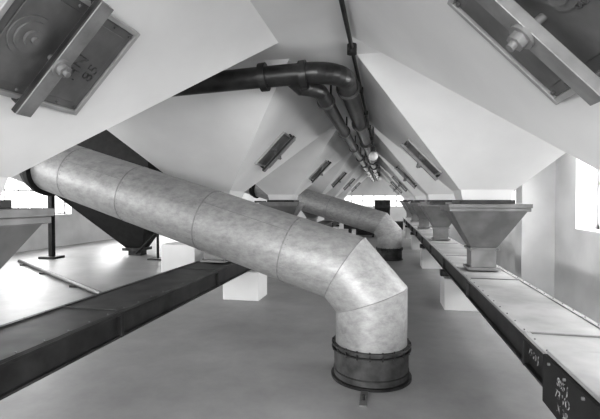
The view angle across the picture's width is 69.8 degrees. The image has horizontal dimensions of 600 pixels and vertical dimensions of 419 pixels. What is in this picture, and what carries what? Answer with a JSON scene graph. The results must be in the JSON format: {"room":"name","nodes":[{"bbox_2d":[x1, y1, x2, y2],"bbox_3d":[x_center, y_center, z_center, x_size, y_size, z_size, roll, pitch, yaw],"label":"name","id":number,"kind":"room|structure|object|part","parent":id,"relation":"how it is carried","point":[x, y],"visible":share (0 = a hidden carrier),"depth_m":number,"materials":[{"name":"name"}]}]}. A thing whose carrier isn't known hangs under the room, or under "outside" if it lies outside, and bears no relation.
{"room":"industrial plant interior","nodes":[
{"label":"industrial plant interior","id":0,"kind":"room"},
{"bbox_2d":[16,203,113,252],"bbox_3d":[-9.097,-0.459,11.730,0.400,3.600,28.300,0,1,11],"label":"wall","id":1,"kind":"structure","parent":0,"point":[71,227],"depth_m":15.28,"materials":[{"name":"paint"}]},
{"bbox_2d":[2,180,64,213],"bbox_3d":[-8.758,-0.608,13.954,0.060,1.600,3.000,0,1,11],"label":"window","id":2,"kind":"structure","parent":1,"relation":"in","point":[4,189],"depth_m":13.89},
{"bbox_2d":[172,60,378,181],"bbox_3d":[0.709,-1.359,13.075,3.218,0.399,19.019,0,1,11],"label":"pipe","id":3,"kind":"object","parent":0,"point":[305,78],"depth_m":3.71,"materials":[{"name":"black metal"}]},
{"bbox_2d":[0,229,556,418],"bbox_3d":[-2.210,1.474,10.258,14.300,0.200,28.600,0,1,11],"label":"floor","id":4,"kind":"structure","parent":0,"point":[210,356],"depth_m":4.26,"materials":[{"name":"concrete"}]},
{"bbox_2d":[17,259,101,294],"bbox_3d":[-5.128,1.356,8.925,5.644,0.094,0.222,1,2,45],"label":"pipe","id":5,"kind":"object","parent":4,"relation":"on","point":[73,284],"visible":0.76,"depth_m":8.38,"materials":[{"name":"galvanised steel"},{"name":"dark iron"}]},
{"bbox_2d":[38,130,162,260],"bbox_3d":[-5.159,-0.479,12.623,3.420,3.600,2.720,0,1,11],"label":"hopper","id":6,"kind":"object","parent":4,"relation":"on","point":[136,240],"visible":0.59,"depth_m":11.93,"materials":[{"name":"black metal"}]},
{"bbox_3d":[-5.333,-0.462,11.873,3.489,3.600,0.868,0,1,4],"label":"frame","id":7,"kind":"part","parent":6,"relation":"part of","materials":[{"name":"black metal"}]},
{"bbox_2d":[161,242,203,271],"bbox_3d":[-2.620,1.076,9.718,0.800,0.620,0.600,0,1,11],"label":"concrete block","id":8,"kind":"object","parent":4,"relation":"on","point":[174,255],"visible":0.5,"depth_m":9.44,"materials":[{"name":"white concrete"}]},
{"bbox_2d":[10,145,411,392],"bbox_3d":[-1.681,-0.305,4.764,5.698,3.600,0.776,0,1,20],"label":"ventilation duct","id":9,"kind":"object","parent":4,"relation":"on","point":[371,346],"visible":0.98,"depth_m":3.96,"materials":[{"name":"metal"}]},
{"bbox_2d":[223,270,266,300],"bbox_3d":[-0.898,1.169,7.086,0.660,0.550,0.500,0,1,11],"label":"plinth","id":10,"kind":"object","parent":4,"relation":"on","point":[251,285],"visible":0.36,"depth_m":6.84,"materials":[{"name":"paint"}]},
{"bbox_2d":[244,184,402,260],"bbox_3d":[0.086,-0.475,12.466,5.698,3.600,0.776,0,1,20],"label":"ventilation duct","id":11,"kind":"object","parent":4,"relation":"on","point":[388,233],"visible":0.62,"depth_m":11.65,"materials":[{"name":"metal"}]},
{"bbox_2d":[359,391,367,406],"bbox_3d":[0.512,1.499,3.450,0.060,0.050,0.260,0,1,11],"label":"strip","id":12,"kind":"object","parent":4,"relation":"on","point":[364,394],"visible":1,"depth_m":3.41,"materials":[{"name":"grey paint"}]},
{"bbox_2d":[356,229,371,234],"bbox_3d":[3.081,0.560,19.988,0.900,1.198,0.778,0,1,11],"label":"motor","id":13,"kind":"object","parent":4,"relation":"on","point":[358,231],"visible":0.09,"depth_m":19.65,"materials":[{"name":"metal"}]},
{"bbox_2d":[344,221,402,236],"bbox_3d":[3.175,0.838,18.661,2.500,0.700,0.600,0,1,11],"label":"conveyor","id":14,"kind":"object","parent":4,"relation":"on","point":[400,223],"visible":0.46,"depth_m":18.51,"materials":[{"name":"metal"}]},
{"bbox_2d":[375,200,389,214],"bbox_3d":[4.124,0.325,21.521,0.750,1.600,0.800,0,1,11],"label":"bin","id":15,"kind":"object","parent":4,"relation":"on","point":[381,205],"visible":0.46,"depth_m":21.12,"materials":[{"name":"metal"}]},
{"bbox_2d":[405,225,411,238],"bbox_3d":[4.696,0.931,17.853,0.660,0.550,0.500,0,1,11],"label":"plinth","id":16,"kind":"object","parent":4,"relation":"on","point":[407,230],"visible":0.42,"depth_m":17.66,"materials":[{"name":"paint"}]},
{"bbox_2d":[410,232,421,249],"bbox_3d":[3.940,1.015,14.028,0.660,0.550,0.500,0,1,11],"label":"plinth","id":17,"kind":"object","parent":4,"relation":"on","point":[415,243],"visible":0.45,"depth_m":13.82,"materials":[{"name":"paint"}]},
{"bbox_2d":[420,244,441,268],"bbox_3d":[3.184,1.100,10.203,0.660,0.550,0.500,0,1,11],"label":"plinth","id":18,"kind":"object","parent":4,"relation":"on","point":[427,261],"visible":0.52,"depth_m":10.00,"materials":[{"name":"paint"}]},
{"bbox_2d":[440,269,478,311],"bbox_3d":[2.437,1.183,6.427,0.660,0.550,0.500,0,1,11],"label":"plinth","id":19,"kind":"object","parent":4,"relation":"on","point":[452,297],"visible":0.46,"depth_m":6.22,"materials":[{"name":"paint"}]},
{"bbox_2d":[403,217,599,418],"bbox_3d":[2.917,0.719,8.870,0.690,0.270,25.500,0,1,11],"label":"conveyor","id":20,"kind":"object","parent":4,"relation":"on","point":[558,344],"visible":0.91,"depth_m":2.92,"materials":[{"name":"metal"}]},
{"bbox_2d":[396,200,410,217],"bbox_3d":[5.141,-0.037,20.547,1.060,0.833,0.880,0,1,11],"label":"chute","id":21,"kind":"object","parent":20,"relation":"on","point":[408,215],"visible":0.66,"depth_m":20.37,"materials":[{"name":"metal"}]},
{"bbox_2d":[380,172,407,199],"bbox_3d":[5.230,-1.088,20.506,2.800,1.270,3.500,0,1,11],"label":"hopper","id":22,"kind":"object","parent":21,"relation":"on","point":[388,181],"visible":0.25,"depth_m":20.12,"materials":[{"name":"paint"}]},
{"bbox_2d":[399,200,418,221],"bbox_3d":[4.385,0.047,16.722,1.060,0.833,0.880,0,1,11],"label":"chute","id":23,"kind":"object","parent":20,"relation":"on","point":[414,218],"visible":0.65,"depth_m":16.55,"materials":[{"name":"metal"}]},
{"bbox_2d":[378,164,413,199],"bbox_3d":[4.473,-1.004,16.681,2.800,1.270,3.500,0,1,11],"label":"hopper","id":24,"kind":"object","parent":23,"relation":"on","point":[383,171],"visible":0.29,"depth_m":16.31,"materials":[{"name":"paint"}]},
{"bbox_2d":[390,181,401,193],"bbox_3d":[3.770,-0.859,16.849,0.483,0.499,0.680,0,1,11],"label":"hatch","id":25,"kind":"object","parent":24,"relation":"attached to","point":[392,181],"visible":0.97,"depth_m":16.77,"materials":[{"name":"metal"}]},
{"bbox_2d":[403,200,430,227],"bbox_3d":[3.629,0.132,12.897,1.060,0.833,0.880,0,1,11],"label":"chute","id":26,"kind":"object","parent":20,"relation":"on","point":[423,220],"visible":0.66,"depth_m":12.71,"materials":[{"name":"metal"}]},
{"bbox_2d":[376,152,426,199],"bbox_3d":[3.717,-0.919,12.856,2.800,1.270,3.500,0,1,11],"label":"hopper","id":27,"kind":"object","parent":26,"relation":"on","point":[418,195],"visible":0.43,"depth_m":12.44,"materials":[{"name":"paint"}]},
{"bbox_2d":[391,176,407,191],"bbox_3d":[3.014,-0.775,13.024,0.483,0.499,0.680,0,1,11],"label":"hatch","id":28,"kind":"object","parent":27,"relation":"attached to","point":[399,183],"visible":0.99,"depth_m":12.96,"materials":[{"name":"metal"}]},
{"bbox_2d":[410,200,451,239],"bbox_3d":[2.872,0.216,9.072,1.060,0.833,0.880,0,1,11],"label":"chute","id":29,"kind":"object","parent":20,"relation":"on","point":[438,219],"visible":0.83,"depth_m":8.85,"materials":[{"name":"metal"}]},
{"bbox_2d":[371,128,454,199],"bbox_3d":[2.961,-0.835,9.031,2.800,1.270,3.500,0,1,11],"label":"hopper","id":30,"kind":"object","parent":29,"relation":"on","point":[432,189],"visible":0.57,"depth_m":8.49,"materials":[{"name":"paint"}]},
{"bbox_2d":[394,165,416,188],"bbox_3d":[2.257,-0.690,9.199,0.483,0.499,0.680,0,1,11],"label":"hatch","id":31,"kind":"object","parent":30,"relation":"attached to","point":[398,168],"visible":0.99,"depth_m":9.13,"materials":[{"name":"metal"}]},
{"bbox_2d":[427,200,532,270],"bbox_3d":[2.116,0.301,5.247,1.060,0.833,0.880,0,1,11],"label":"chute","id":32,"kind":"object","parent":20,"relation":"on","point":[483,225],"visible":1,"depth_m":4.95,"materials":[{"name":"metal"}]},
{"bbox_2d":[356,53,565,199],"bbox_3d":[2.204,-0.750,5.206,2.800,1.270,3.500,0,1,11],"label":"hopper","id":33,"kind":"object","parent":32,"relation":"on","point":[479,154],"visible":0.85,"depth_m":4.37,"materials":[{"name":"paint"}]},
{"bbox_2d":[400,139,441,180],"bbox_3d":[1.501,-0.606,5.374,0.483,0.499,0.680,0,1,11],"label":"hatch","id":34,"kind":"object","parent":33,"relation":"attached to","point":[422,160],"visible":1,"depth_m":5.30,"materials":[{"name":"metal"}]},
{"bbox_3d":[1.532,-0.637,5.367,0.353,0.368,0.630,0,1,11],"label":"plate","id":35,"kind":"part","parent":34,"relation":"part of","materials":[{"name":"grey metal"}]},
{"bbox_3d":[2.922,0.651,8.868,0.560,0.026,25.500,0,1,11],"label":"lid","id":36,"kind":"part","parent":20,"relation":"part of","materials":[{"name":"metal"}]},
{"bbox_3d":[1.461,0.759,1.425,0.660,0.020,1.530,0,1,11],"label":"joint box lid","id":37,"kind":"part","parent":20,"relation":"part of","materials":[{"name":"metal"}]},
{"bbox_2d":[241,0,380,176],"bbox_3d":[-2.210,-1.960,10.182,14.300,0.930,28.600,0,1,11],"label":"ceiling","id":38,"kind":"structure","parent":0,"point":[308,30],"depth_m":3.34,"materials":[{"name":"paint"}]},
{"bbox_2d":[339,0,378,171],"bbox_3d":[1.529,-1.430,9.097,0.080,0.078,26.500,0,1,11],"label":"conduit","id":39,"kind":"object","parent":38,"relation":"attached to","point":[351,47],"visible":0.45,"depth_m":3.48,"materials":[{"name":"metal"}]},
{"bbox_2d":[368,127,377,160],"bbox_3d":[1.239,-1.126,7.275,0.160,0.610,0.160,0,1,11],"label":"pendant lamp","id":40,"kind":"object","parent":38,"relation":"hanging from","point":[373,155],"visible":0.97,"depth_m":7.24,"materials":[{"name":"glass"}]},
{"bbox_3d":[1.239,-1.206,7.273,0.090,0.450,0.090,0,1,11],"label":"stem","id":41,"kind":"part","parent":40,"relation":"part of","materials":[{"name":"metal"}]},
{"bbox_3d":[1.239,-0.901,7.280,0.160,0.160,0.160,0,1,11],"label":"globe","id":42,"kind":"part","parent":40,"relation":"part of","materials":[{"name":"white glass"}]},
{"bbox_2d":[377,165,381,180],"bbox_3d":[2.751,-1.295,14.925,0.160,0.610,0.160,0,1,11],"label":"pendant lamp","id":43,"kind":"object","parent":38,"relation":"hanging from","point":[379,178],"visible":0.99,"depth_m":14.90,"materials":[{"name":"metal"}]},
{"bbox_2d":[346,0,599,169],"bbox_3d":[1.448,-0.666,1.381,2.800,1.270,3.500,0,1,11],"label":"hopper","id":44,"kind":"object","parent":38,"relation":"hanging from","point":[428,37],"visible":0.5,"depth_m":1.94,"materials":[{"name":"paint"}]},
{"bbox_2d":[447,0,599,105],"bbox_3d":[0.654,-0.549,1.260,0.483,0.499,0.680,0,1,11],"label":"hatch","id":45,"kind":"object","parent":44,"relation":"attached to","point":[554,44],"visible":1,"depth_m":1.22,"materials":[{"name":"metal"}]},
{"bbox_2d":[242,176,432,229],"bbox_3d":[0.485,-0.833,24.101,14.400,3.800,0.300,0,1,11],"label":"wall","id":46,"kind":"structure","parent":0,"point":[367,187],"depth_m":23.25,"materials":[{"name":"paint"}]},
{"bbox_2d":[347,194,402,206],"bbox_3d":[4.027,-0.468,23.460,4.800,0.700,0.060,0,1,11],"label":"window","id":47,"kind":"structure","parent":46,"relation":"in","point":[373,195],"depth_m":23.40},
{"bbox_2d":[448,153,599,323],"bbox_3d":[4.402,-0.035,9.070,0.880,2.870,28.300,0,1,11],"label":"wall","id":48,"kind":"structure","parent":0,"point":[554,248],"depth_m":6.49,"materials":[{"name":"paint"}]},
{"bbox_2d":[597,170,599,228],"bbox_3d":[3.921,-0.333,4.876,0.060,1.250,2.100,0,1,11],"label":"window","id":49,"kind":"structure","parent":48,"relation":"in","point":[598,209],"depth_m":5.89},
{"bbox_3d":[-2.401,1.337,-0.515,0.660,0.550,0.500,0,1,11],"label":"plinth","id":50,"kind":"object","parent":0,"visible":0},
{"bbox_2d":[0,220,339,399],"bbox_3d":[-0.413,0.732,9.529,0.568,0.216,25.500,0,1,11],"label":"conveyor","id":51,"kind":"object","parent":50,"relation":"on","point":[34,347],"visible":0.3,"depth_m":3.18,"materials":[{"name":"metal"}]},
{"bbox_2d":[0,200,53,268],"bbox_3d":[-1.976,0.371,2.081,1.060,0.833,0.880,0,1,11],"label":"chute","id":52,"kind":"object","parent":51,"relation":"on","point":[17,225],"visible":1,"depth_m":2.24,"materials":[{"name":"metal"}]},
{"bbox_2d":[0,0,277,195],"bbox_3d":[-1.814,-0.680,2.026,2.650,1.270,3.500,0,1,11],"label":"hopper","id":53,"kind":"object","parent":52,"relation":"on","point":[181,44],"visible":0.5,"depth_m":2.44,"materials":[{"name":"paint"}]},
{"bbox_2d":[0,0,139,116],"bbox_3d":[-1.045,-0.667,1.900,0.483,0.499,0.680,0,1,11],"label":"hatch","id":54,"kind":"object","parent":53,"relation":"attached to","point":[55,54],"visible":1,"depth_m":1.85,"materials":[{"name":"metal"}]},
{"bbox_2d":[200,252,228,262],"bbox_3d":[-1.219,0.286,5.906,1.060,0.833,0.880,0,1,11],"label":"chute","id":55,"kind":"object","parent":51,"relation":"on","point":[208,257],"visible":0.06,"depth_m":5.75,"materials":[{"name":"metal"}]},
{"bbox_2d":[106,59,333,197],"bbox_3d":[-1.057,-0.764,5.851,2.650,1.270,3.500,0,1,11],"label":"hopper","id":56,"kind":"object","parent":55,"relation":"on","point":[215,141],"visible":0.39,"depth_m":4.88,"materials":[{"name":"paint"}]},
{"bbox_2d":[255,131,295,171],"bbox_3d":[-0.288,-0.751,5.725,0.483,0.499,0.680,0,1,11],"label":"hatch","id":57,"kind":"object","parent":56,"relation":"attached to","point":[284,141],"visible":1,"depth_m":5.64,"materials":[{"name":"metal"}]},
{"bbox_3d":[-0.320,-0.783,5.730,0.353,0.368,0.630,0,1,11],"label":"plate","id":58,"kind":"part","parent":57,"relation":"part of","materials":[{"name":"grey metal"}]},
{"bbox_2d":[254,200,305,215],"bbox_3d":[-0.463,0.202,9.731,1.060,0.833,0.880,0,1,11],"label":"chute","id":59,"kind":"object","parent":51,"relation":"on","point":[294,207],"visible":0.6,"depth_m":9.34,"materials":[{"name":"metal"}]},
{"bbox_2d":[256,129,350,199],"bbox_3d":[-0.301,-0.849,9.676,2.650,1.270,3.500,0,1,11],"label":"hopper","id":60,"kind":"object","parent":59,"relation":"on","point":[290,179],"visible":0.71,"depth_m":8.89,"materials":[{"name":"paint"}]},
{"bbox_2d":[308,160,331,182],"bbox_3d":[0.468,-0.836,9.550,0.483,0.499,0.680,0,1,11],"label":"hatch","id":61,"kind":"object","parent":60,"relation":"attached to","point":[319,172],"visible":1,"depth_m":9.47,"materials":[{"name":"metal"}]},
{"bbox_3d":[0.437,-0.867,9.555,0.353,0.368,0.630,0,1,11],"label":"plate","id":62,"kind":"part","parent":61,"relation":"part of","materials":[{"name":"grey metal"}]},
{"bbox_2d":[302,211,317,221],"bbox_3d":[0.293,0.117,13.556,1.060,0.833,0.880,0,1,11],"label":"chute","id":63,"kind":"object","parent":51,"relation":"on","point":[312,217],"visible":0.15,"depth_m":13.37,"materials":[{"name":"metal"}]},
{"bbox_2d":[307,153,359,193],"bbox_3d":[0.455,-0.933,13.501,2.650,1.270,3.500,0,1,11],"label":"hopper","id":64,"kind":"object","parent":63,"relation":"on","point":[322,185],"visible":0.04,"depth_m":12.64,"materials":[{"name":"paint"}]},
{"bbox_2d":[331,172,346,187],"bbox_3d":[1.224,-0.920,13.375,0.483,0.499,0.680,0,1,11],"label":"hatch","id":65,"kind":"object","parent":64,"relation":"attached to","point":[338,180],"visible":0.99,"depth_m":13.30,"materials":[{"name":"metal"}]},
{"bbox_3d":[1.050,0.033,17.381,1.060,0.833,0.880,0,1,11],"label":"chute","id":66,"kind":"object","parent":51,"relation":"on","visible":0},
{"bbox_2d":[325,164,364,197],"bbox_3d":[1.211,-1.018,17.326,2.650,1.270,3.500,0,1,11],"label":"hopper","id":67,"kind":"object","parent":66,"relation":"on","point":[355,173],"visible":0.18,"depth_m":16.56,"materials":[{"name":"paint"}]},
{"bbox_2d":[343,178,355,189],"bbox_3d":[1.980,-1.005,17.200,0.483,0.499,0.680,0,1,11],"label":"hatch","id":68,"kind":"object","parent":67,"relation":"attached to","point":[352,180],"visible":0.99,"depth_m":17.13,"materials":[{"name":"metal"}]},
{"bbox_3d":[1.806,-0.052,21.206,1.060,0.833,0.880,0,1,11],"label":"chute","id":69,"kind":"object","parent":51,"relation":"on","visible":0},
{"bbox_2d":[336,172,367,199],"bbox_3d":[1.968,-1.102,21.151,2.650,1.270,3.500,0,1,11],"label":"hopper","id":70,"kind":"object","parent":69,"relation":"on","point":[363,176],"visible":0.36,"depth_m":20.52,"materials":[{"name":"paint"}]}
]}

